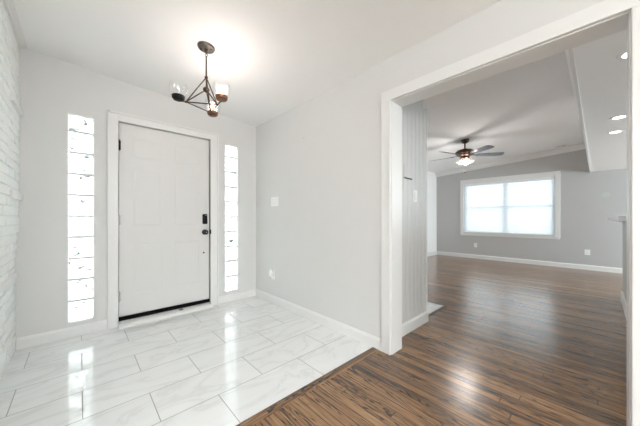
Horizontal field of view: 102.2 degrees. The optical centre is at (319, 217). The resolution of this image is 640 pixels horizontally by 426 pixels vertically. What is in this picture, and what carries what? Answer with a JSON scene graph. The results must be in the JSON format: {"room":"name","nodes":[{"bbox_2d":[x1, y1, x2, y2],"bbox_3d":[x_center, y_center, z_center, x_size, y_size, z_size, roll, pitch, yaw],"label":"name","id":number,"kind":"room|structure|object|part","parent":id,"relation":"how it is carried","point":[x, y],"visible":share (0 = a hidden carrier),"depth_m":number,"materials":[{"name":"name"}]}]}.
{"room":"entryway","nodes":[
{"label":"entryway","id":0,"kind":"room"},
{"bbox_2d":[0,0,20,377],"bbox_3d":[-1.817,-0.375,1.253,0.230,3.050,2.310,0,0,-43],"label":"wall","id":1,"kind":"structure","parent":0,"point":[10,147],"depth_m":1.86,"materials":[{"name":"white paint"}]},
{"bbox_2d":[0,271,17,293],"bbox_3d":[-2.194,0.472,1.789,0.016,0.055,1.008,0,0,-43],"label":"wall ledge","id":2,"kind":"object","parent":1,"relation":"attached to","point":[9,280],"visible":1,"depth_m":1.89,"materials":[{"name":"white paint"}]},
{"bbox_2d":[2,0,27,48],"bbox_3d":[-1.729,-1.441,1.335,0.072,0.022,2.310,0,0,-43],"label":"trim","id":3,"kind":"structure","parent":1,"relation":"attached to","point":[9,5],"depth_m":1.90,"materials":[{"name":"white paint"}]},
{"bbox_2d":[8,189,22,200],"bbox_3d":[-2.374,-0.175,2.004,0.046,0.060,0.448,0,0,-43],"label":"wall ledge","id":4,"kind":"object","parent":1,"relation":"attached to","point":[14,194],"visible":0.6,"depth_m":1.96,"materials":[{"name":"white paint"}]},
{"bbox_2d":[9,94,22,116],"bbox_3d":[-2.387,-0.877,2.019,0.048,0.045,0.408,0,0,-43],"label":"wall ledge","id":5,"kind":"object","parent":1,"relation":"attached to","point":[12,99],"visible":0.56,"depth_m":1.98,"materials":[{"name":"white paint"}]},
{"bbox_2d":[14,48,436,349],"bbox_3d":[0.433,-0.375,5.033,8.675,3.050,0.160,0,0,-43],"label":"wall","id":6,"kind":"structure","parent":0,"point":[51,88],"depth_m":2.35,"materials":[{"name":"grey paint"}]},
{"bbox_2d":[16,320,106,349],"bbox_3d":[-2.318,1.052,2.354,0.587,0.095,0.015,0,0,-43],"label":"baseboard","id":7,"kind":"structure","parent":6,"relation":"attached to","point":[65,333],"depth_m":2.32,"materials":[{"name":"white paint"}]},
{"bbox_2d":[67,113,94,323],"bbox_3d":[-2.297,0.004,2.484,0.192,1.937,0.154,0,0,-43],"label":"window","id":8,"kind":"structure","parent":6,"relation":"in","point":[70,131],"depth_m":2.46,"materials":[{"name":"white glass"}]},
{"bbox_2d":[108,110,218,329],"bbox_3d":[-1.724,0.017,2.954,1.096,2.167,0.225,0,0,-43],"label":"door","id":9,"kind":"structure","parent":6,"relation":"in","point":[163,179],"depth_m":2.88,"materials":[{"name":"white paint"}]},
{"bbox_3d":[-1.759,0.058,2.980,0.917,2.085,0.140,0,0,-43],"label":"frame","id":10,"kind":"part","parent":9,"relation":"part of","materials":[{"name":"white paint"}]},
{"bbox_2d":[224,144,238,292],"bbox_3d":[-1.225,0.004,3.482,0.194,1.937,0.154,0,0,-43],"label":"window","id":11,"kind":"structure","parent":6,"relation":"in","point":[235,173],"depth_m":3.49,"materials":[{"name":"white glass"}]},
{"bbox_2d":[219,289,255,303],"bbox_3d":[-1.102,1.052,3.485,0.542,0.095,0.015,0,0,-43],"label":"baseboard","id":12,"kind":"structure","parent":6,"relation":"attached to","point":[249,293],"depth_m":3.47,"materials":[{"name":"white paint"}]},
{"bbox_2d":[428,251,436,255],"bbox_3d":[1.353,1.048,5.770,5.865,0.105,0.015,0,0,-43],"label":"baseboard","id":13,"kind":"structure","parent":6,"relation":"attached to","point":[434,252],"depth_m":7.57,"materials":[{"name":"white paint"}]},
{"bbox_2d":[13,0,501,126],"bbox_3d":[-0.037,-1.546,-1.312,5.558,0.507,8.530,0,0,-43],"label":"ceiling","id":14,"kind":"structure","parent":0,"point":[270,58],"depth_m":1.98,"materials":[{"name":"paint"}]},
{"bbox_2d":[170,41,227,116],"bbox_3d":[-0.944,-1.134,2.052,0.432,0.487,0.458,0,0,-43],"label":"chandelier","id":15,"kind":"object","parent":14,"relation":"hanging from","point":[204,46],"visible":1,"depth_m":2.05,"materials":[{"name":"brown metal"}]},
{"bbox_3d":[-0.975,-1.013,2.036,0.148,0.231,0.046,0,0,-43],"label":"frame rod","id":16,"kind":"part","parent":15,"relation":"part of","materials":[{"name":"brown metal"}]},
{"bbox_3d":[-0.927,-0.900,2.027,0.230,0.009,0.009,0,0,-13],"label":"frame rod","id":17,"kind":"part","parent":15,"relation":"part of","materials":[{"name":"brown metal"}]},
{"bbox_3d":[-0.911,-1.162,2.070,0.012,0.268,0.012,0,0,-43],"label":"stem","id":18,"kind":"part","parent":15,"relation":"part of","materials":[{"name":"brown metal"}]},
{"bbox_3d":[-0.863,-1.013,2.061,0.106,0.230,0.009,0,0,11],"label":"frame rod","id":19,"kind":"part","parent":15,"relation":"part of","materials":[{"name":"brown metal"}]},
{"bbox_2d":[0,255,626,425],"bbox_3d":[2.210,1.123,0.916,11.483,0.054,8.330,0,0,-43],"label":"floor","id":20,"kind":"structure","parent":0,"point":[511,343],"depth_m":1.91,"materials":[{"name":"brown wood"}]},
{"bbox_2d":[236,347,377,425],"bbox_3d":[-0.375,1.123,1.391,2.330,0.054,0.058,0,0,-43],"label":"trim","id":21,"kind":"structure","parent":20,"relation":"on","point":[268,411],"depth_m":1.63,"materials":[{"name":"brown wood"}]},
{"bbox_2d":[428,301,445,315],"bbox_3d":[0.893,1.097,3.484,0.655,0.006,1.315,0,0,-43],"label":"trim","id":22,"kind":"structure","parent":20,"relation":"on","point":[443,306],"depth_m":3.12,"materials":[{"name":"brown wood"}]},
{"bbox_2d":[608,215,626,320],"bbox_3d":[3.412,0.540,2.683,2.850,1.120,0.520,0,0,-43],"label":"breakfast bar","id":23,"kind":"object","parent":20,"relation":"on","point":[619,218],"visible":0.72,"depth_m":3.07,"materials":[{"name":"paint"}]},
{"bbox_2d":[608,215,626,221],"bbox_3d":[3.412,0.005,2.683,2.850,0.050,0.520,0,0,-43],"label":"countertop","id":24,"kind":"structure","parent":23,"relation":"on","point":[619,218],"depth_m":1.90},
{"bbox_3d":[3.205,1.035,2.585,2.415,0.130,0.162,0,0,-43],"label":"baseboard","id":25,"kind":"part","parent":23,"relation":"part of","materials":[{"name":"white paint"}]},
{"bbox_2d":[402,100,428,336],"bbox_3d":[0.837,-0.400,2.561,0.739,3.000,0.150,0,0,-43],"label":"wall","id":26,"kind":"structure","parent":0,"point":[415,314],"depth_m":2.58,"materials":[{"name":"paint"}]},
{"bbox_2d":[413,190,416,201],"bbox_3d":[0.952,-0.218,2.578,0.078,0.118,0.012,0,0,-43],"label":"light switch","id":27,"kind":"object","parent":26,"relation":"attached to","point":[414,191],"visible":1,"depth_m":2.57,"materials":[{"name":"white plastic"}]},
{"bbox_3d":[0.887,1.045,2.516,0.727,0.110,0.015,0,0,-43],"label":"baseboard","id":28,"kind":"part","parent":26,"relation":"part of","materials":[{"name":"white paint"}]},
{"bbox_3d":[1.095,-0.032,2.807,0.022,2.264,0.141,0,0,-43],"label":"corner trim","id":29,"kind":"part","parent":26,"relation":"part of","materials":[{"name":"white paint"}]},
{"bbox_2d":[256,0,604,337],"bbox_3d":[2.044,-0.375,0.611,0.150,3.050,8.510,0,0,-43],"label":"wall","id":30,"kind":"structure","parent":0,"point":[321,242],"depth_m":2.49,"materials":[{"name":"grey paint"}]},
{"bbox_2d":[271,197,277,205],"bbox_3d":[-0.584,-0.210,3.317,0.012,0.118,0.165,0,0,-43],"label":"light switch","id":31,"kind":"object","parent":30,"relation":"attached to","point":[274,200],"visible":1,"depth_m":3.31,"materials":[{"name":"white plastic"}]},
{"bbox_2d":[256,289,380,350],"bbox_3d":[-0.201,1.052,2.904,0.015,0.095,2.094,0,0,-43],"label":"baseboard","id":32,"kind":"structure","parent":30,"relation":"attached to","point":[363,337],"depth_m":2.61,"materials":[{"name":"white paint"}]},
{"bbox_2d":[381,0,639,425],"bbox_3d":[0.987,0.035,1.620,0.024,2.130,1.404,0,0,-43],"label":"trim","id":33,"kind":"structure","parent":30,"relation":"attached to","point":[607,9],"depth_m":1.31,"materials":[{"name":"white paint"}]},
{"bbox_2d":[423,51,582,172],"bbox_3d":[3.712,-1.698,3.256,5.935,0.705,6.950,0,0,-43],"label":"ceiling","id":34,"kind":"structure","parent":0,"point":[529,108],"depth_m":3.85,"materials":[{"name":"paint"}]},
{"bbox_2d":[433,138,503,172],"bbox_3d":[2.686,-1.160,4.893,1.258,0.631,1.205,0,0,-43],"label":"ceiling fan","id":35,"kind":"object","parent":34,"relation":"hanging from","point":[464,154],"visible":1,"depth_m":4.77,"materials":[{"name":"brown metal"}]},
{"bbox_3d":[2.774,-1.175,4.431,0.134,0.036,0.455,0,0,-7],"label":"blade","id":36,"kind":"part","parent":35,"relation":"part of","materials":[{"name":"grey wood"}]},
{"bbox_3d":[3.142,-1.175,4.773,0.455,0.036,0.134,0,0,11],"label":"blade","id":37,"kind":"part","parent":35,"relation":"part of","materials":[{"name":"grey wood"}]},
{"bbox_2d":[565,48,590,172],"bbox_3d":[3.510,-1.275,3.473,5.895,0.633,0.112,0,0,-43],"label":"trim","id":38,"kind":"structure","parent":34,"relation":"attached to","point":[570,58],"depth_m":2.54,"materials":[{"name":"white paint"}]},
{"bbox_2d":[437,149,626,267],"bbox_3d":[5.995,-0.475,5.243,0.165,3.250,7.110,0,0,-43],"label":"wall","id":39,"kind":"structure","parent":0,"point":[585,224],"depth_m":5.71,"materials":[{"name":"grey paint"}]},
{"bbox_2d":[460,171,560,238],"bbox_3d":[4.709,-0.289,6.574,0.155,1.538,2.080,0,0,-43],"label":"window","id":40,"kind":"structure","parent":39,"relation":"in","point":[556,174],"depth_m":6.32,"materials":[{"name":"white paint"}]},
{"bbox_2d":[464,176,554,235],"bbox_3d":[4.685,-0.275,6.552,0.052,1.346,1.892,0,0,-43],"label":"window blind","id":41,"kind":"object","parent":40,"relation":"attached to","point":[512,221],"visible":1,"depth_m":6.45,"materials":[{"name":"white plastic"}]},
{"bbox_3d":[4.690,0.389,6.556,0.028,0.018,1.884,0,0,-43],"label":"rail","id":42,"kind":"part","parent":41,"relation":"part of","materials":[{"name":"white plastic"}]},
{"bbox_3d":[5.184,-0.265,5.992,0.002,1.290,0.002,0,0,-43],"label":"ladder cord","id":43,"kind":"part","parent":41,"relation":"part of","materials":[{"name":"white fabric"}]},
{"bbox_3d":[4.738,-0.270,6.601,0.075,1.360,1.900,0,0,-43],"label":"frame","id":44,"kind":"part","parent":40,"relation":"part of","materials":[{"name":"white paint"}]},
{"bbox_3d":[4.684,0.445,6.550,0.085,0.070,2.080,0,0,-43],"label":"sill","id":45,"kind":"part","parent":40,"relation":"part of","materials":[{"name":"white paint"}]},
{"bbox_2d":[435,143,585,176],"bbox_3d":[4.577,-1.413,6.591,0.085,0.362,3.205,0,0,-43],"label":"trim","id":46,"kind":"structure","parent":39,"relation":"attached to","point":[581,146],"depth_m":6.33,"materials":[{"name":"white paint"}]},
{"bbox_2d":[437,251,621,272],"bbox_3d":[5.864,1.048,5.258,0.015,0.105,6.910,0,0,-43],"label":"baseboard","id":47,"kind":"structure","parent":39,"relation":"attached to","point":[515,260],"depth_m":6.05,"materials":[{"name":"white paint"}]},
{"bbox_2d":[584,249,589,254],"bbox_3d":[5.666,0.728,5.476,0.009,0.115,0.085,0,0,-43],"label":"wall outlet","id":48,"kind":"object","parent":39,"relation":"attached to","point":[586,252],"visible":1,"depth_m":5.48,"materials":[{"name":"white plastic"}]},
{"bbox_2d":[573,29,626,171],"bbox_3d":[4.805,-1.285,2.081,5.895,0.630,3.700,0,0,-43],"label":"ceiling","id":49,"kind":"structure","parent":0,"point":[602,78],"depth_m":2.08,"materials":[{"name":"paint"}]},
{"bbox_2d":[607,130,623,133],"bbox_3d":[3.328,-0.968,2.912,0.130,0.004,0.130,0,0,-43],"label":"recessed light","id":50,"kind":"object","parent":49,"relation":"in","point":[616,131],"visible":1,"depth_m":2.91,"materials":[{"name":"white plastic"}]},
{"bbox_2d":[609,114,626,119],"bbox_3d":[2.877,-0.968,2.486,0.130,0.004,0.130,0,0,-43],"label":"recessed light","id":51,"kind":"object","parent":49,"relation":"in","point":[619,116],"visible":0.96,"depth_m":2.49,"materials":[{"name":"white plastic"}]},
{"bbox_2d":[616,51,626,59],"bbox_3d":[1.838,-0.968,1.519,0.130,0.004,0.130,0,0,-43],"label":"recessed light","id":52,"kind":"object","parent":49,"relation":"in","point":[623,56],"visible":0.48,"depth_m":1.55,"materials":[{"name":"white plastic"}]}
]}

